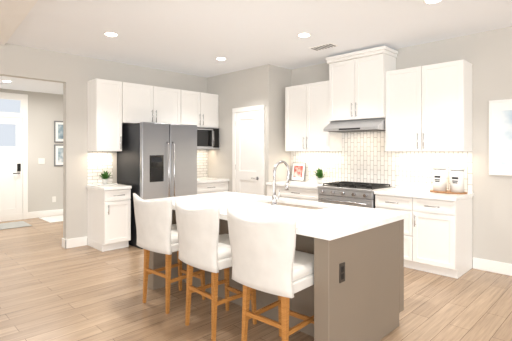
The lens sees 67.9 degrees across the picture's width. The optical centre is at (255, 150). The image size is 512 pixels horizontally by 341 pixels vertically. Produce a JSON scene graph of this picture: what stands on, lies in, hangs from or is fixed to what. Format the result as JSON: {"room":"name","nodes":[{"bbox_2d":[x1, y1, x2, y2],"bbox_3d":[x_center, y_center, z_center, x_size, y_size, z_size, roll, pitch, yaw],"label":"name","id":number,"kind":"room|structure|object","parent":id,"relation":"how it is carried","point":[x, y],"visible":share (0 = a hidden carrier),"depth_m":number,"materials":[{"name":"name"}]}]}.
{"room":"kitchen","nodes":[
{"label":"kitchen","id":0,"kind":"room"},
{"bbox_2d":[0,89,62,211],"bbox_3d":[-4.646,0.000,7.743,2.820,2.740,0.120,0,0,-45],"label":"wall","id":1,"kind":"structure","parent":0,"point":[45,180],"depth_m":7.89,"materials":[{"name":"grey paint"}]},
{"bbox_2d":[0,92,27,218],"bbox_3d":[-4.973,0.115,7.271,1.090,2.510,0.082,0,0,-45],"label":"door","id":2,"kind":"structure","parent":1,"relation":"attached to","point":[14,163],"depth_m":7.50,"materials":[{"name":"white wood"}]},
{"bbox_2d":[0,209,62,221],"bbox_3d":[-4.672,1.305,7.620,2.370,0.130,0.015,0,0,-45],"label":"baseboard","id":3,"kind":"structure","parent":1,"relation":"attached to","point":[10,217],"depth_m":7.75,"materials":[{"name":"white wood"}]},
{"bbox_2d":[38,158,44,163],"bbox_3d":[-4.437,0.210,7.860,0.120,0.120,0.008,0,0,-45],"label":"light switch","id":4,"kind":"object","parent":1,"relation":"attached to","point":[41,160],"visible":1,"depth_m":7.86,"materials":[{"name":"white plastic"}]},
{"bbox_2d":[54,121,62,142],"bbox_3d":[-4.122,-0.410,8.167,0.400,0.460,0.019,0,0,-45],"label":"framed picture","id":5,"kind":"object","parent":1,"relation":"attached to","point":[58,131],"visible":0.46,"depth_m":8.08,"materials":[{"name":"grey"}]},
{"bbox_2d":[54,144,62,165],"bbox_3d":[-4.122,0.090,8.167,0.400,0.460,0.019,0,0,-45],"label":"framed picture","id":6,"kind":"object","parent":1,"relation":"attached to","point":[58,154],"visible":0.42,"depth_m":8.08,"materials":[{"name":"grey"}]},
{"bbox_2d":[0,76,62,94],"bbox_3d":[-3.677,-1.288,6.647,2.640,0.155,3.040,0,0,-45],"label":"ceiling","id":7,"kind":"structure","parent":0,"point":[24,84],"depth_m":7.01,"materials":[{"name":"white paint"}]},
{"bbox_2d":[0,43,207,244],"bbox_3d":[-4.024,0.000,4.066,10.060,2.740,0.120,0,0,-45],"label":"wall","id":8,"kind":"structure","parent":0,"point":[81,71],"depth_m":5.43,"materials":[{"name":"grey paint"}]},
{"bbox_2d":[64,236,86,248],"bbox_3d":[-2.572,1.305,5.436,0.300,0.130,0.035,0,0,-45],"label":"baseboard","id":9,"kind":"structure","parent":8,"relation":"attached to","point":[80,241],"depth_m":5.41,"materials":[{"name":"white wood"}]},
{"bbox_2d":[87,78,121,150],"bbox_3d":[-2.197,-0.507,5.546,0.375,1.025,0.366,0,0,-45],"label":"upper cabinet","id":10,"kind":"object","parent":8,"relation":"attached to","point":[104,114],"visible":1,"depth_m":5.44,"materials":[{"name":"white wood"}]},
{"bbox_2d":[87,149,207,184],"bbox_3d":[-1.681,0.230,6.317,2.196,0.519,0.007,0,0,-45],"label":"backsplash","id":11,"kind":"structure","parent":8,"relation":"attached to","point":[99,163],"depth_m":5.71,"materials":[{"name":"tile"}]},
{"bbox_2d":[122,82,180,123],"bbox_3d":[-1.704,-0.719,6.039,1.010,0.603,0.366,0,0,-45],"label":"upper cabinet","id":12,"kind":"object","parent":8,"relation":"attached to","point":[147,103],"visible":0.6,"depth_m":5.90,"materials":[{"name":"white wood"}]},
{"bbox_2d":[181,90,217,127],"bbox_3d":[-1.060,-0.719,6.683,0.801,0.603,0.366,0,0,-45],"label":"upper cabinet","id":13,"kind":"object","parent":8,"relation":"attached to","point":[199,109],"visible":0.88,"depth_m":6.56,"materials":[{"name":"white wood"}]},
{"bbox_2d":[197,127,219,148],"bbox_3d":[-1.035,-0.222,6.657,0.761,0.383,0.422,0,0,-45],"label":"microwave","id":14,"kind":"object","parent":13,"relation":"attached to","point":[208,137],"visible":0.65,"depth_m":6.62,"materials":[{"name":"grey"}]},
{"bbox_2d":[208,64,272,195],"bbox_3d":[-0.318,0.000,6.583,0.100,2.740,1.560,0,0,-45],"label":"wall","id":15,"kind":"structure","parent":0,"point":[246,87],"depth_m":6.55,"materials":[{"name":"grey paint"}]},
{"bbox_2d":[232,105,264,195],"bbox_3d":[-0.152,0.318,6.290,0.079,2.105,0.750,0,0,-45],"label":"door","id":16,"kind":"structure","parent":15,"relation":"attached to","point":[248,150],"depth_m":6.29,"materials":[{"name":"white wood"}]},
{"bbox_2d":[0,216,511,340],"bbox_3d":[-1.061,1.420,2.475,12.000,0.100,15.000,0,0,-45],"label":"floor","id":17,"kind":"structure","parent":0,"point":[52,288],"depth_m":3.42,"materials":[{"name":"brown wood"}]},
{"bbox_2d":[0,221,31,229],"bbox_3d":[-4.649,1.364,6.820,0.970,0.012,0.620,0,0,-45],"label":"rug","id":18,"kind":"object","parent":17,"relation":"on","point":[11,225],"visible":1,"depth_m":6.93,"materials":[{"name":"grey fabric"}]},
{"bbox_2d":[40,215,62,222],"bbox_3d":[-3.861,1.365,7.821,0.900,0.010,0.720,0,0,-45],"label":"mat","id":19,"kind":"object","parent":17,"relation":"on","point":[52,219],"visible":0.52,"depth_m":7.66,"materials":[{"name":"white fabric"}]},
{"bbox_2d":[86,184,131,251],"bbox_3d":[-2.109,0.930,5.443,0.395,0.880,0.636,0,0,-45],"label":"base cabinet","id":20,"kind":"object","parent":17,"relation":"on","point":[108,217],"visible":0.98,"depth_m":5.28,"materials":[{"name":"white painted wood"},{"name":"chrome"}]},
{"bbox_2d":[95,171,117,185],"bbox_3d":[-2.164,0.382,5.502,0.260,0.215,0.229,0,0,-45],"label":"potted plant","id":21,"kind":"object","parent":20,"relation":"on","point":[105,176],"visible":1,"depth_m":5.46,"materials":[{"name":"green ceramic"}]},
{"bbox_2d":[117,122,196,248],"bbox_3d":[-1.506,0.482,5.869,0.942,1.775,0.850,0,0,-45],"label":"fridge","id":22,"kind":"object","parent":17,"relation":"on","point":[156,160],"visible":0.71,"depth_m":5.53,"materials":[{"name":"grey metal"}]},
{"bbox_2d":[133,193,205,313],"bbox_3d":[-0.761,0.877,3.437,0.576,0.985,0.570,0,0,-45],"label":"stool","id":23,"kind":"object","parent":17,"relation":"on","point":[156,229],"visible":0.77,"depth_m":3.22,"materials":[{"name":"fabric"}]},
{"bbox_2d":[197,177,228,193],"bbox_3d":[-0.965,0.930,6.587,0.801,0.880,0.636,0,0,-45],"label":"base cabinet","id":24,"kind":"object","parent":17,"relation":"on","point":[205,185],"visible":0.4,"depth_m":6.45,"materials":[{"name":"white wood"}]},
{"bbox_2d":[174,199,256,340],"bbox_3d":[-0.311,0.877,2.982,0.569,0.985,0.570,0,0,-45],"label":"stool","id":25,"kind":"object","parent":17,"relation":"on","point":[204,244],"visible":0.9,"depth_m":2.76,"materials":[{"name":"fabric"}]},
{"bbox_2d":[226,208,313,340],"bbox_3d":[0.161,0.877,2.512,0.572,0.985,0.570,0,0,-45],"label":"stool","id":26,"kind":"object","parent":17,"relation":"on","point":[267,257],"visible":0.94,"depth_m":2.31,"materials":[{"name":"fabric"}]},
{"bbox_2d":[148,208,403,340],"bbox_3d":[0.051,0.950,3.425,1.055,0.840,2.168,0,0,-45],"label":"kitchen island","id":27,"kind":"object","parent":17,"relation":"on","point":[355,292],"depth_m":2.68,"materials":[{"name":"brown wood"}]},
{"bbox_2d":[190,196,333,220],"bbox_3d":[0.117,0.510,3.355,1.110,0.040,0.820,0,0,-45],"label":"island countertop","id":28,"kind":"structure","parent":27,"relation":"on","point":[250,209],"depth_m":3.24,"materials":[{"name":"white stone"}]},
{"bbox_2d":[271,160,289,205],"bbox_3d":[0.246,0.288,3.482,0.245,0.403,0.108,0,0,-45],"label":"faucet","id":29,"kind":"object","parent":28,"relation":"on","point":[274,199],"visible":1,"depth_m":3.42,"materials":[{"name":"silver metal"}]},
{"bbox_2d":[258,204,408,239],"bbox_3d":[0.619,0.510,2.853,1.110,0.040,0.600,0,0,-45],"label":"island countertop","id":30,"kind":"structure","parent":27,"relation":"on","point":[334,223],"depth_m":2.72,"materials":[{"name":"white stone"}]},
{"bbox_2d":[258,200,321,207],"bbox_3d":[0.332,0.635,3.571,0.374,0.234,0.844,0,0,-45],"label":"sink","id":31,"kind":"object","parent":30,"relation":"in","point":[259,201],"depth_m":3.70,"materials":[{"name":"white ceramic"}]},
{"bbox_2d":[266,180,328,201],"bbox_3d":[0.719,0.930,5.815,0.636,0.880,0.986,0,0,-45],"label":"base cabinet","id":32,"kind":"object","parent":17,"relation":"on","point":[303,190],"visible":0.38,"depth_m":5.58,"materials":[{"name":"white painted wood"}]},
{"bbox_2d":[291,163,305,180],"bbox_3d":[0.694,0.340,6.209,0.060,0.298,0.270,0,0,-45],"label":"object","id":33,"kind":"object","parent":32,"relation":"on","point":[298,171],"visible":0.98,"depth_m":6.20,"materials":[{"name":"white"}]},
{"bbox_2d":[312,168,324,183],"bbox_3d":[0.964,0.370,5.736,0.235,0.239,0.244,0,0,-45],"label":"potted plant","id":34,"kind":"object","parent":32,"relation":"on","point":[319,174],"visible":1,"depth_m":5.71,"materials":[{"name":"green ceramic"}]},
{"bbox_2d":[317,181,394,207],"bbox_3d":[1.338,0.907,5.144,0.690,0.926,0.820,0,0,-45],"label":"range","id":35,"kind":"object","parent":17,"relation":"on","point":[360,194],"visible":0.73,"depth_m":4.94,"materials":[{"name":"grey metal"}]},
{"bbox_2d":[374,188,473,278],"bbox_3d":[1.990,0.930,4.544,0.636,0.880,0.932,0,0,-45],"label":"base cabinet","id":36,"kind":"object","parent":17,"relation":"on","point":[437,233],"visible":0.85,"depth_m":4.25,"materials":[{"name":"white painted wood"}]},
{"bbox_2d":[430,164,467,193],"bbox_3d":[2.263,0.323,4.476,0.246,0.333,0.410,0,0,-45],"label":"canister set","id":37,"kind":"object","parent":36,"relation":"on","point":[440,179],"visible":1,"depth_m":4.42,"materials":[{"name":"white ceramic"}]},
{"bbox_2d":[0,0,511,77],"bbox_3d":[-1.061,-1.405,2.475,12.000,0.130,15.000,0,0,-45],"label":"ceiling","id":38,"kind":"structure","parent":0,"point":[194,37],"depth_m":4.21,"materials":[{"name":"white paint"}]},
{"bbox_2d":[103,32,118,36],"bbox_3d":[-1.697,-1.367,4.455,0.170,0.006,0.170,0,0,-45],"label":"recessed light","id":39,"kind":"object","parent":38,"relation":"in","point":[112,34],"visible":1,"depth_m":4.45,"materials":[{"name":"white"}]},
{"bbox_2d":[297,33,310,36],"bbox_3d":[0.566,-1.367,4.483,0.170,0.006,0.170,0,0,-45],"label":"recessed light","id":40,"kind":"object","parent":38,"relation":"in","point":[303,34],"visible":1,"depth_m":4.47,"materials":[{"name":"white"}]},
{"bbox_2d":[309,43,337,50],"bbox_3d":[0.884,-1.364,4.985,0.180,0.010,0.340,0,0,-45],"label":"ceiling vent","id":41,"kind":"object","parent":38,"relation":"in","point":[324,46],"visible":1,"depth_m":4.95,"materials":[{"name":"white metal"}]},
{"bbox_2d":[423,0,441,3],"bbox_3d":[1.605,-1.367,3.444,0.170,0.006,0.170,0,0,-45],"label":"recessed light","id":42,"kind":"object","parent":38,"relation":"in","point":[430,1],"visible":1,"depth_m":3.47,"materials":[{"name":"white"}]},
{"bbox_2d":[273,65,290,180],"bbox_3d":[0.438,0.000,6.307,0.580,2.740,0.100,0,0,-45],"label":"wall","id":43,"kind":"structure","parent":0,"point":[281,78],"depth_m":6.20,"materials":[{"name":"grey paint"}]},
{"bbox_2d":[291,26,511,267],"bbox_3d":[3.854,0.000,3.217,0.120,2.740,9.100,0,0,-45],"label":"wall","id":44,"kind":"structure","parent":0,"point":[487,55],"depth_m":4.37,"materials":[{"name":"grey paint"}]},
{"bbox_2d":[285,81,341,150],"bbox_3d":[0.864,-0.507,5.861,0.366,1.025,0.846,0,0,-45],"label":"upper cabinet","id":45,"kind":"object","parent":44,"relation":"attached to","point":[307,121],"visible":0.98,"depth_m":5.72,"materials":[{"name":"white wood"}]},
{"bbox_2d":[326,46,397,120],"bbox_3d":[1.448,-0.882,5.254,0.398,0.905,0.896,0,0,-45],"label":"upper cabinet","id":46,"kind":"object","parent":44,"relation":"attached to","point":[356,85],"visible":0.98,"depth_m":5.09,"materials":[{"name":"white wood"}]},
{"bbox_2d":[323,118,384,132],"bbox_3d":[1.409,-0.348,5.214,0.490,0.155,0.820,0,0,-45],"label":"range hood","id":47,"kind":"object","parent":46,"relation":"attached to","point":[366,125],"visible":0.87,"depth_m":5.06,"materials":[{"name":"silver metal"}]},
{"bbox_2d":[291,131,471,192],"bbox_3d":[1.563,0.032,5.417,0.007,0.914,2.741,0,0,-45],"label":"backsplash","id":48,"kind":"structure","parent":44,"relation":"attached to","point":[365,157],"depth_m":5.29,"materials":[{"name":"tile"}]},
{"bbox_2d":[385,60,471,150],"bbox_3d":[2.080,-0.507,4.645,0.366,1.025,0.917,0,0,-45],"label":"upper cabinet","id":49,"kind":"object","parent":44,"relation":"attached to","point":[428,107],"visible":1,"depth_m":4.48,"materials":[{"name":"white wood"}]},
{"bbox_2d":[473,257,511,275],"bbox_3d":[4.779,1.305,2.198,0.015,0.130,6.350,0,0,-45],"label":"baseboard","id":50,"kind":"structure","parent":44,"relation":"attached to","point":[493,266],"depth_m":4.29,"materials":[{"name":"white wood"}]},
{"bbox_2d":[489,99,511,175],"bbox_3d":[2.917,-0.150,4.048,0.029,0.840,0.760,0,0,-45],"label":"wall picture","id":51,"kind":"object","parent":44,"relation":"attached to","point":[500,137],"visible":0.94,"depth_m":4.23,"materials":[{"name":"white"}]}
]}

